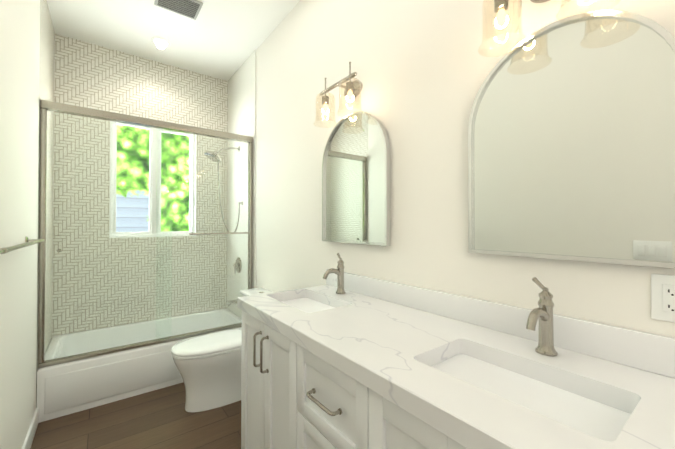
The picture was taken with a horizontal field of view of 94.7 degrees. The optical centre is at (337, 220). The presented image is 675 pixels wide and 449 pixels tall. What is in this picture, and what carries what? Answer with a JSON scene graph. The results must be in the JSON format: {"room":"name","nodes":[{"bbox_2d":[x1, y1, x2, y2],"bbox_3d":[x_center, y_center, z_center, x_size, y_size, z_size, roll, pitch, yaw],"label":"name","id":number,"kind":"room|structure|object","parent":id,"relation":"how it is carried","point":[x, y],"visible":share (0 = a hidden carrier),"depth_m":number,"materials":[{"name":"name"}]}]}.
{"room":"bathroom","nodes":[
{"label":"bathroom","id":0,"kind":"room"},
{"bbox_2d":[0,0,54,448],"bbox_3d":[-1.162,-0.169,0.867,0.120,3.038,4.888,0,-1,-37],"label":"wall","id":1,"kind":"structure","parent":0,"point":[19,78],"depth_m":1.69,"materials":[{"name":"white paint"}]},
{"bbox_2d":[0,236,44,253],"bbox_3d":[-1.493,0.111,1.464,0.077,0.051,0.946,0,-1,-37],"label":"towel rail","id":2,"kind":"object","parent":1,"relation":"attached to","point":[28,242],"visible":0.92,"depth_m":1.39,"materials":[{"name":"silver metal"}]},
{"bbox_2d":[22,408,38,448],"bbox_3d":[-0.862,1.294,0.567,0.014,0.104,3.830,0,-1,-37],"label":"baseboard","id":3,"kind":"structure","parent":1,"relation":"attached to","point":[28,441],"depth_m":1.91,"materials":[{"name":"white wood"}]},
{"bbox_2d":[30,382,240,448],"bbox_3d":[-0.503,1.385,1.350,1.774,0.060,4.888,0,-1,-37],"label":"floor","id":4,"kind":"structure","parent":0,"point":[162,418],"depth_m":2.06,"materials":[{"name":"brown wood"}]},
{"bbox_2d":[37,308,241,422],"bbox_3d":[-1.662,1.194,2.873,1.519,0.355,0.820,0,-1,-37],"label":"bathtub","id":5,"kind":"object","parent":4,"relation":"on","point":[64,389],"visible":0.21,"depth_m":2.43,"materials":[{"name":"white ceramic"}]},
{"bbox_2d":[171,287,272,411],"bbox_3d":[-0.865,0.981,2.431,0.773,0.771,0.424,0,-1,-37],"label":"toilet","id":6,"kind":"object","parent":4,"relation":"on","point":[208,366],"visible":0.69,"depth_m":2.25,"materials":[{"name":"white ceramic"}]},
{"bbox_2d":[237,305,476,448],"bbox_3d":[0.185,0.907,1.196,0.626,0.892,1.635,0,-1,-37],"label":"bathroom vanity","id":7,"kind":"object","parent":4,"relation":"on","point":[293,397],"depth_m":1.12,"materials":[{"name":"white paint"}]},
{"bbox_2d":[237,285,674,448],"bbox_3d":[0.197,0.435,1.202,0.604,0.052,1.647,0,-1,-37],"label":"countertop","id":8,"kind":"structure","parent":7,"relation":"on","point":[397,349],"depth_m":0.85,"materials":[{"name":"white stone"}]},
{"bbox_2d":[285,297,328,308],"bbox_3d":[-0.162,0.531,1.639,0.280,0.155,0.468,0,-1,-37],"label":"sink","id":9,"kind":"object","parent":8,"relation":"in","point":[305,302],"depth_m":1.75,"materials":[{"name":"white ceramic"}]},
{"bbox_2d":[323,253,345,293],"bbox_3d":[-0.022,0.300,1.754,0.151,0.226,0.069,0,-1,-37],"label":"faucet","id":10,"kind":"object","parent":8,"relation":"on","point":[339,272],"visible":1,"depth_m":1.76,"materials":[{"name":"silver metal"}]},
{"bbox_2d":[437,353,616,432],"bbox_3d":[0.460,0.523,0.818,0.280,0.155,0.468,0,-1,-37],"label":"sink","id":11,"kind":"object","parent":8,"relation":"in","point":[581,408],"depth_m":0.83,"materials":[{"name":"white ceramic"}]},
{"bbox_2d":[526,277,557,355],"bbox_3d":[0.600,0.292,0.933,0.151,0.226,0.069,0,-1,-37],"label":"faucet","id":12,"kind":"object","parent":8,"relation":"on","point":[543,312],"visible":1,"depth_m":0.94,"materials":[{"name":"silver metal"}]},
{"bbox_2d":[52,34,227,335],"bbox_3d":[-1.948,-0.144,3.263,1.524,3.038,0.120,0,-1,-37],"label":"wall","id":13,"kind":"structure","parent":0,"point":[90,75],"depth_m":3.05,"materials":[{"name":"tile"}]},
{"bbox_2d":[109,121,196,237],"bbox_3d":[-1.918,-0.422,3.280,0.782,1.185,0.104,0,-1,-37],"label":"window","id":14,"kind":"structure","parent":13,"relation":"in","point":[153,156],"depth_m":3.26,"materials":[{"name":"white plastic"}]},
{"bbox_2d":[47,0,299,80],"bbox_3d":[-0.503,-1.713,1.383,1.774,0.060,4.888,0,-1,-37],"label":"ceiling","id":15,"kind":"structure","parent":0,"point":[222,39],"depth_m":2.70,"materials":[{"name":"white paint"}]},
{"bbox_2d":[150,37,170,47],"bbox_3d":[-1.649,-1.663,2.905,0.170,0.007,0.170,0,-1,-37],"label":"recessed light","id":16,"kind":"object","parent":15,"relation":"in","point":[161,42],"visible":1,"depth_m":2.90,"materials":[{"name":"white plastic"}]},
{"bbox_2d":[154,0,202,19],"bbox_3d":[-1.221,-1.663,2.389,0.300,0.017,0.240,0,-1,-37],"label":"ceiling vent","id":17,"kind":"object","parent":15,"relation":"in","point":[191,9],"visible":1,"depth_m":2.40,"materials":[{"name":"grey metal"}]},
{"bbox_2d":[227,0,674,337],"bbox_3d":[0.152,-0.159,1.863,0.130,3.038,4.888,0,-1,-37],"label":"wall","id":18,"kind":"structure","parent":0,"point":[422,68],"depth_m":1.56,"materials":[{"name":"white paint"}]},
{"bbox_2d":[38,100,252,367],"bbox_3d":[-1.442,0.093,2.593,1.518,1.839,0.107,0,-1,-37],"label":"shower door frame","id":19,"kind":"object","parent":18,"relation":"attached to","point":[51,106],"visible":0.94,"depth_m":2.45,"materials":[{"name":"clear glass"}]},
{"bbox_2d":[204,146,242,306],"bbox_3d":[-1.190,0.047,3.227,0.356,1.705,0.210,0,-1,-37],"label":"shower head","id":20,"kind":"object","parent":18,"relation":"attached to","point":[235,266],"depth_m":3.24},
{"bbox_2d":[313,62,362,127],"bbox_3d":[0.019,-0.718,1.788,0.197,0.280,0.376,0,-1,-37],"label":"sconce","id":21,"kind":"object","parent":18,"relation":"attached to","point":[353,89],"visible":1,"depth_m":1.78,"materials":[{"name":"glass"}]},
{"bbox_2d":[322,111,390,245],"bbox_3d":[0.085,-0.250,1.834,0.030,0.765,0.585,0,-1,-37],"label":"mirror","id":22,"kind":"object","parent":18,"relation":"attached to","point":[356,200],"visible":0.88,"depth_m":1.79,"materials":[{"name":"silver metal"}]},
{"bbox_2d":[326,269,674,376],"bbox_3d":[0.430,0.360,1.379,0.020,0.099,1.646,0,-1,-37],"label":"backsplash","id":23,"kind":"structure","parent":18,"relation":"attached to","point":[655,353],"depth_m":1.06,"materials":[{"name":"white stone"}]},
{"bbox_2d":[478,0,616,55],"bbox_3d":[0.641,-0.727,0.968,0.197,0.280,0.376,0,-1,-37],"label":"sconce","id":24,"kind":"object","parent":18,"relation":"attached to","point":[500,7],"visible":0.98,"depth_m":1.03,"materials":[{"name":"glass"}]},
{"bbox_2d":[468,10,674,267],"bbox_3d":[0.708,-0.259,1.013,0.030,0.765,0.585,0,-1,-37],"label":"mirror","id":25,"kind":"object","parent":18,"relation":"attached to","point":[571,141],"visible":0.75,"depth_m":0.96,"materials":[{"name":"silver metal"}]},
{"bbox_2d":[651,274,674,321],"bbox_3d":[0.872,0.203,0.809,0.010,0.122,0.080,0,-1,-37],"label":"electrical outlet plate","id":26,"kind":"object","parent":18,"relation":"attached to","point":[663,297],"visible":1,"depth_m":0.82,"materials":[{"name":"white plastic"}]},
{"label":"outside","id":27,"kind":"structure","parent":0,"visible":0},
{"bbox_2d":[116,124,189,231],"bbox_3d":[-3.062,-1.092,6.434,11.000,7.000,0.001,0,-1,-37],"label":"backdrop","id":28,"kind":"structure","parent":27,"point":[179,172],"depth_m":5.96,"materials":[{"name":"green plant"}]}
]}

